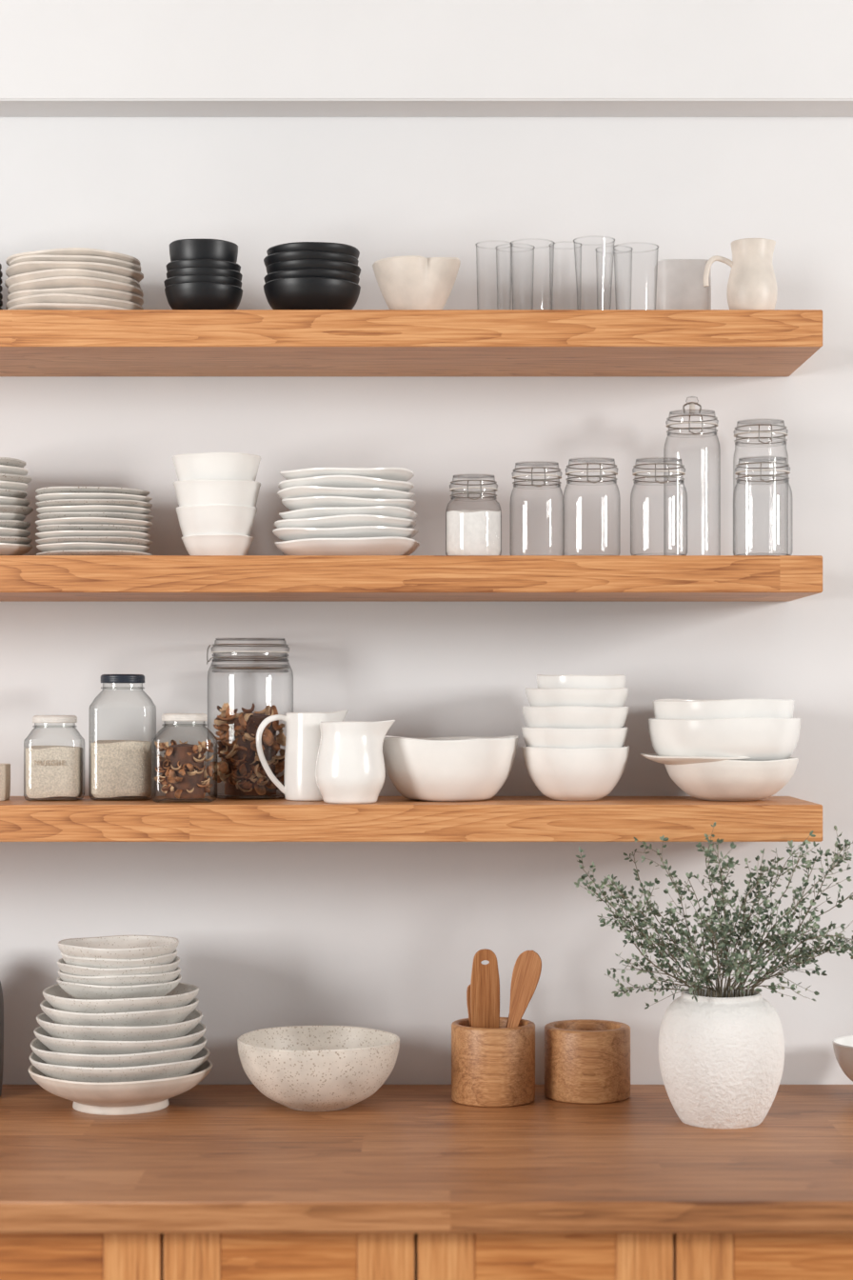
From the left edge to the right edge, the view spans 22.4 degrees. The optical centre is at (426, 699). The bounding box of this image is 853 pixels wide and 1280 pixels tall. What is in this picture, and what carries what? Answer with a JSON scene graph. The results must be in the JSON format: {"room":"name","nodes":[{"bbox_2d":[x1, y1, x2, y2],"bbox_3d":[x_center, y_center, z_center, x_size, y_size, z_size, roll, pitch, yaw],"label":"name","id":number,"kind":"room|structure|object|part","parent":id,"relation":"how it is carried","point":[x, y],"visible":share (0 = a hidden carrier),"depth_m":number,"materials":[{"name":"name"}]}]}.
{"room":"kitchen","nodes":[
{"label":"kitchen","id":0,"kind":"room"},
{"bbox_2d":[0,117,852,1084],"bbox_3d":[0.000,0.120,3.590,5.200,2.820,0.120,0,0,0],"label":"wall","id":1,"kind":"structure","parent":0,"point":[386,936],"depth_m":3.53,"materials":[{"name":"paint"}]},
{"bbox_2d":[0,309,822,376],"bbox_3d":[-0.377,-0.558,3.380,1.945,0.056,0.300,0,0,0],"label":"floating shelf","id":2,"kind":"object","parent":1,"relation":"attached to","point":[32,342],"visible":1,"depth_m":3.23,"materials":[{"name":"brown wood"}]},
{"bbox_2d":[0,263,2,309],"bbox_3d":[-0.761,-0.635,3.371,0.199,0.099,0.202,0,0,0],"label":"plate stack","id":3,"kind":"object","parent":2,"relation":"on","point":[1,272],"visible":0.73,"depth_m":3.38,"materials":[{"name":"black ceramic"}]},
{"bbox_2d":[4,247,143,309],"bbox_3d":[-0.550,-0.637,3.370,0.223,0.102,0.220,0,0,0],"label":"plate stack","id":4,"kind":"object","parent":2,"relation":"on","point":[67,278],"visible":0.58,"depth_m":3.28,"materials":[{"name":"beige ceramic"}]},
{"bbox_2d":[163,239,242,309],"bbox_3d":[-0.345,-0.645,3.330,0.121,0.118,0.122,0,0,-38],"label":"bowls","id":5,"kind":"object","parent":2,"relation":"on","point":[202,273],"visible":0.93,"depth_m":3.28,"materials":[{"name":"black ceramic"}]},
{"bbox_2d":[263,241,360,309],"bbox_3d":[-0.177,-0.641,3.339,0.151,0.111,0.152,0,0,6],"label":"bowls","id":6,"kind":"object","parent":2,"relation":"on","point":[301,275],"visible":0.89,"depth_m":3.28,"materials":[{"name":"black ceramic"}]},
{"bbox_2d":[372,255,460,309],"bbox_3d":[-0.016,-0.631,3.320,0.136,0.089,0.135,0,0,0],"label":"stoneware bowl","id":7,"kind":"object","parent":2,"relation":"on","point":[408,282],"visible":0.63,"depth_m":3.27,"materials":[{"name":"beige ceramic"}]},
{"bbox_2d":[654,259,711,309],"bbox_3d":[0.405,-0.637,3.400,0.085,0.102,0.085,0,0,0],"label":"cup","id":8,"kind":"object","parent":2,"relation":"on","point":[678,283],"visible":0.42,"depth_m":3.36,"materials":[{"name":"white ceramic"}]},
{"bbox_2d":[703,238,778,309],"bbox_3d":[0.486,-0.643,3.297,0.105,0.115,0.077,0,0,28],"label":"jug","id":9,"kind":"object","parent":2,"relation":"on","point":[752,283],"visible":0.84,"depth_m":3.26,"materials":[{"name":"beige ceramic"}]},
{"bbox_2d":[0,555,822,601],"bbox_3d":[-0.377,-0.189,3.380,1.945,0.056,0.300,0,0,0],"label":"floating shelf","id":10,"kind":"object","parent":1,"relation":"attached to","point":[23,578],"visible":1,"depth_m":3.23,"materials":[{"name":"brown wood"}]},
{"bbox_2d":[0,457,33,555],"bbox_3d":[-0.707,-0.299,3.379,0.174,0.152,0.177,0,0,0],"label":"plate stack","id":11,"kind":"object","parent":10,"relation":"on","point":[14,509],"visible":0.98,"depth_m":3.34,"materials":[{"name":"white ceramic"}]},
{"bbox_2d":[35,486,154,555],"bbox_3d":[-0.522,-0.273,3.380,0.183,0.111,0.186,0,0,20],"label":"plate stack","id":12,"kind":"object","parent":10,"relation":"on","point":[74,520],"visible":0.91,"depth_m":3.31,"materials":[{"name":"white ceramic"}]},
{"bbox_2d":[171,452,261,555],"bbox_3d":[-0.327,-0.298,3.360,0.139,0.163,0.140,0,0,30],"label":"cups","id":13,"kind":"object","parent":10,"relation":"on","point":[217,493],"visible":0.84,"depth_m":3.31,"materials":[{"name":"white ceramic"}]},
{"bbox_2d":[272,467,419,555],"bbox_3d":[-0.125,-0.287,3.379,0.233,0.142,0.231,0,0,-18],"label":"plate stack","id":14,"kind":"object","parent":10,"relation":"on","point":[334,510],"visible":0.94,"depth_m":3.29,"materials":[{"name":"white ceramic"}]},
{"bbox_2d":[445,474,501,555],"bbox_3d":[0.073,-0.282,3.329,0.087,0.130,0.088,0,0,0],"label":"glass storage jar","id":15,"kind":"object","parent":10,"relation":"on","point":[478,531],"visible":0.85,"depth_m":3.29,"materials":[{"name":"glass"}]},
{"bbox_2d":[509,461,564,554],"bbox_3d":[0.172,-0.293,3.348,0.084,0.151,0.089,0,0,0],"label":"glass storage jar","id":16,"kind":"object","parent":10,"relation":"on","point":[532,466],"visible":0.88,"depth_m":3.35,"materials":[{"name":"glass"}]},
{"bbox_2d":[562,459,620,554],"bbox_3d":[0.256,-0.295,3.338,0.089,0.156,0.092,0,0,0],"label":"glass storage jar","id":17,"kind":"object","parent":10,"relation":"on","point":[600,476],"visible":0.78,"depth_m":3.33,"materials":[{"name":"glass"}]},
{"bbox_2d":[630,458,687,555],"bbox_3d":[0.357,-0.294,3.308,0.088,0.153,0.092,0,0,0],"label":"glass storage jar","id":18,"kind":"object","parent":10,"relation":"on","point":[655,463],"visible":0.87,"depth_m":3.30,"materials":[{"name":"glass"}]},
{"bbox_2d":[663,396,720,555],"bbox_3d":[0.422,-0.350,3.418,0.089,0.266,0.094,0,0,0],"label":"glass storage jar","id":19,"kind":"object","parent":10,"relation":"on","point":[691,404],"visible":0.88,"depth_m":3.42,"materials":[{"name":"glass"}]},
{"bbox_2d":[733,419,788,459],"bbox_3d":[0.534,-0.331,3.440,0.087,0.228,0.087,0,0,-44],"label":"glass storage jar","id":20,"kind":"object","parent":10,"relation":"on","point":[767,424],"visible":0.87,"depth_m":3.43,"materials":[{"name":"glass"}]},
{"bbox_2d":[733,456,792,555],"bbox_3d":[0.517,-0.294,3.308,0.091,0.154,0.094,0,0,0],"label":"glass storage jar","id":21,"kind":"object","parent":10,"relation":"on","point":[754,461],"visible":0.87,"depth_m":3.30,"materials":[{"name":"glass"}]},
{"bbox_2d":[0,796,822,841],"bbox_3d":[-0.377,0.185,3.380,1.945,0.056,0.300,0,0,0],"label":"floating shelf","id":22,"kind":"object","parent":1,"relation":"attached to","point":[390,818],"visible":0.95,"depth_m":3.23,"materials":[{"name":"brown wood"}]},
{"bbox_2d":[0,763,10,800],"bbox_3d":[-0.703,0.129,3.380,0.090,0.056,0.090,0,0,0],"label":"ceramic dish","id":23,"kind":"object","parent":22,"relation":"on","point":[5,769],"visible":1,"depth_m":3.36,"materials":[{"name":"beige ceramic"}]},
{"bbox_2d":[23,715,84,800],"bbox_3d":[-0.584,0.091,3.380,0.088,0.133,0.089,0,0,0],"label":"spice jar","id":24,"kind":"object","parent":22,"relation":"on","point":[51,771],"visible":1,"depth_m":3.34,"materials":[{"name":"clear glass"}]},
{"bbox_2d":[88,674,156,800],"bbox_3d":[-0.480,0.058,3.400,0.099,0.198,0.099,0,0,0],"label":"jar","id":25,"kind":"object","parent":22,"relation":"on","point":[118,768],"visible":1,"depth_m":3.35,"materials":[{"name":"clear glass"}]},
{"bbox_2d":[151,713,217,802],"bbox_3d":[-0.374,0.089,3.330,0.097,0.137,0.097,0,0,0],"label":"jar","id":26,"kind":"object","parent":22,"relation":"on","point":[184,772],"visible":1,"depth_m":3.31,"materials":[{"name":"clear glass"}]},
{"bbox_2d":[206,638,293,799],"bbox_3d":[-0.283,0.029,3.450,0.139,0.256,0.137,0,0,0],"label":"jar","id":27,"kind":"object","parent":22,"relation":"on","point":[241,770],"visible":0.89,"depth_m":3.41,"materials":[{"name":"clear glass"}]},
{"bbox_2d":[256,709,348,800],"bbox_3d":[-0.192,0.086,3.372,0.128,0.142,0.085,0,0,-38],"label":"pitcher","id":28,"kind":"object","parent":22,"relation":"on","point":[303,738],"visible":0.66,"depth_m":3.34,"materials":[{"name":"ceramic"}]},
{"bbox_2d":[315,720,395,803],"bbox_3d":[-0.112,0.094,3.292,0.117,0.127,0.107,0,0,-26],"label":"creamer","id":29,"kind":"object","parent":22,"relation":"on","point":[350,769],"visible":1,"depth_m":3.25,"materials":[{"name":"ceramic"}]},
{"bbox_2d":[382,735,519,801],"bbox_3d":[0.035,0.107,3.380,0.220,0.102,0.216,0,0,0],"label":"serving bowl","id":30,"kind":"object","parent":22,"relation":"on","point":[464,769],"visible":0.98,"depth_m":3.30,"materials":[{"name":"white ceramic"}]},
{"bbox_2d":[521,674,629,800],"bbox_3d":[0.234,0.059,3.380,0.168,0.198,0.169,0,0,3],"label":"bowls","id":31,"kind":"object","parent":22,"relation":"on","point":[575,733],"visible":1,"depth_m":3.31,"materials":[{"name":"white ceramic"}]},
{"bbox_2d":[640,699,800,801],"bbox_3d":[0.461,0.078,3.381,0.250,0.160,0.234,0,0,0],"label":"bowls","id":32,"kind":"object","parent":22,"relation":"on","point":[730,750],"visible":1,"depth_m":3.29,"materials":[{"name":"white ceramic"}]},
{"bbox_2d":[0,0,852,117],"bbox_3d":[0.000,-1.113,3.481,5.200,0.314,0.101,0,0,0],"label":"ceiling","id":33,"kind":"structure","parent":0,"point":[59,58],"depth_m":3.43,"materials":[{"name":"paint"}]},
{"bbox_3d":[0.000,1.580,1.340,5.200,0.100,4.620,0,0,0],"label":"floor","id":34,"kind":"structure","parent":0,"visible":0},
{"bbox_2d":[0,1233,852,1279],"bbox_3d":[0.000,1.100,3.125,2.960,0.860,0.790,0,0,0],"label":"base cabinet","id":35,"kind":"object","parent":34,"relation":"on","point":[23,1256],"visible":0.27,"depth_m":2.73,"materials":[{"name":"brown wood"}]},
{"bbox_3d":[-0.500,0.717,2.742,0.179,0.085,0.022,0,0,0],"label":"door rail","id":36,"kind":"part","parent":35,"relation":"part of","materials":[{"name":"brown wood"}]},
{"bbox_3d":[-0.175,0.717,2.742,0.173,0.085,0.022,0,0,0],"label":"door rail","id":37,"kind":"part","parent":35,"relation":"part of","materials":[{"name":"brown wood"}]},
{"bbox_2d":[0,1084,852,1233],"bbox_3d":[0.000,0.650,3.115,3.000,0.040,0.830,0,0,0],"label":"countertop","id":38,"kind":"structure","parent":35,"relation":"on","point":[218,1158],"depth_m":2.92,"materials":[{"name":"brown wood"}]},
{"bbox_2d":[0,981,3,1096],"bbox_3d":[-0.731,0.517,3.420,0.117,0.228,0.117,0,0,0],"label":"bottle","id":39,"kind":"object","parent":38,"relation":"on","point":[1,990],"visible":1,"depth_m":3.41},
{"bbox_2d":[28,935,212,1115],"bbox_3d":[-0.474,0.502,3.340,0.283,0.258,0.281,0,0,-21],"label":"bowls","id":40,"kind":"object","parent":38,"relation":"on","point":[119,1032],"visible":1,"depth_m":3.25,"materials":[{"name":"white ceramic"}]},
{"bbox_2d":[237,1025,399,1111],"bbox_3d":[-0.167,0.576,3.340,0.252,0.108,0.250,0,0,0],"label":"speckled bowl","id":41,"kind":"object","parent":38,"relation":"on","point":[298,1068],"visible":1,"depth_m":3.26,"materials":[{"name":"beige ceramic"}]},
{"bbox_2d":[451,1017,535,1107],"bbox_3d":[0.105,0.569,3.390,0.132,0.122,0.132,0,0,0],"label":"wooden utensil holder","id":42,"kind":"object","parent":38,"relation":"on","point":[491,1068],"visible":0.91,"depth_m":3.33,"materials":[{"name":"brown wood"}]},
{"bbox_2d":[466,984,471,1026],"bbox_3d":[0.077,0.531,3.421,0.024,0.160,0.018,0,0,-11],"label":"wooden spoon","id":43,"kind":"object","parent":42,"relation":"in","point":[469,987],"visible":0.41,"depth_m":3.42,"materials":[{"name":"brown wood"}]},
{"bbox_2d":[470,948,499,1028],"bbox_3d":[0.092,0.501,3.382,0.046,0.222,0.017,0,0,-6],"label":"wooden spatula","id":44,"kind":"object","parent":42,"relation":"in","point":[485,983],"visible":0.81,"depth_m":3.38,"materials":[{"name":"brown wood"}]},
{"bbox_2d":[507,950,541,1027],"bbox_3d":[0.141,0.501,3.358,0.078,0.223,0.010,0,0,6],"label":"wooden spoon","id":45,"kind":"object","parent":42,"relation":"in","point":[528,967],"visible":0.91,"depth_m":3.35,"materials":[{"name":"brown wood"}]},
{"bbox_2d":[544,1019,630,1103],"bbox_3d":[0.256,0.574,3.420,0.136,0.113,0.136,0,0,0],"label":"wooden cup","id":46,"kind":"object","parent":38,"relation":"on","point":[588,1061],"visible":1,"depth_m":3.36,"materials":[{"name":"brown wood"}]},
{"bbox_2d":[659,987,784,1129],"bbox_3d":[0.441,0.534,3.220,0.187,0.195,0.186,0,0,-21],"label":"clay vase","id":47,"kind":"object","parent":38,"relation":"on","point":[722,1060],"visible":0.94,"depth_m":3.15,"materials":[{"name":"white ceramic"}]},
{"bbox_2d":[574,821,852,1009],"bbox_3d":[0.468,0.341,3.209,0.470,0.320,0.381,0,0,18],"label":"leafy branches","id":48,"kind":"object","parent":47,"relation":"in","point":[723,930],"visible":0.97,"depth_m":3.19,"materials":[{"name":"green plant"}]},
{"bbox_2d":[832,1035,852,1080],"bbox_3d":[0.714,0.585,3.400,0.144,0.090,0.144,0,0,0],"label":"footed bowl","id":49,"kind":"object","parent":38,"relation":"on","point":[843,1046],"visible":1,"depth_m":3.38,"materials":[{"name":"white ceramic"}]},
{"bbox_3d":[0.151,0.717,2.742,0.179,0.085,0.022,0,0,0],"label":"door rail","id":50,"kind":"part","parent":35,"relation":"part of","materials":[{"name":"brown wood"}]},
{"bbox_3d":[0.479,0.717,2.742,0.178,0.085,0.022,0,0,0],"label":"door rail","id":51,"kind":"part","parent":35,"relation":"part of","materials":[{"name":"brown wood"}]}
]}

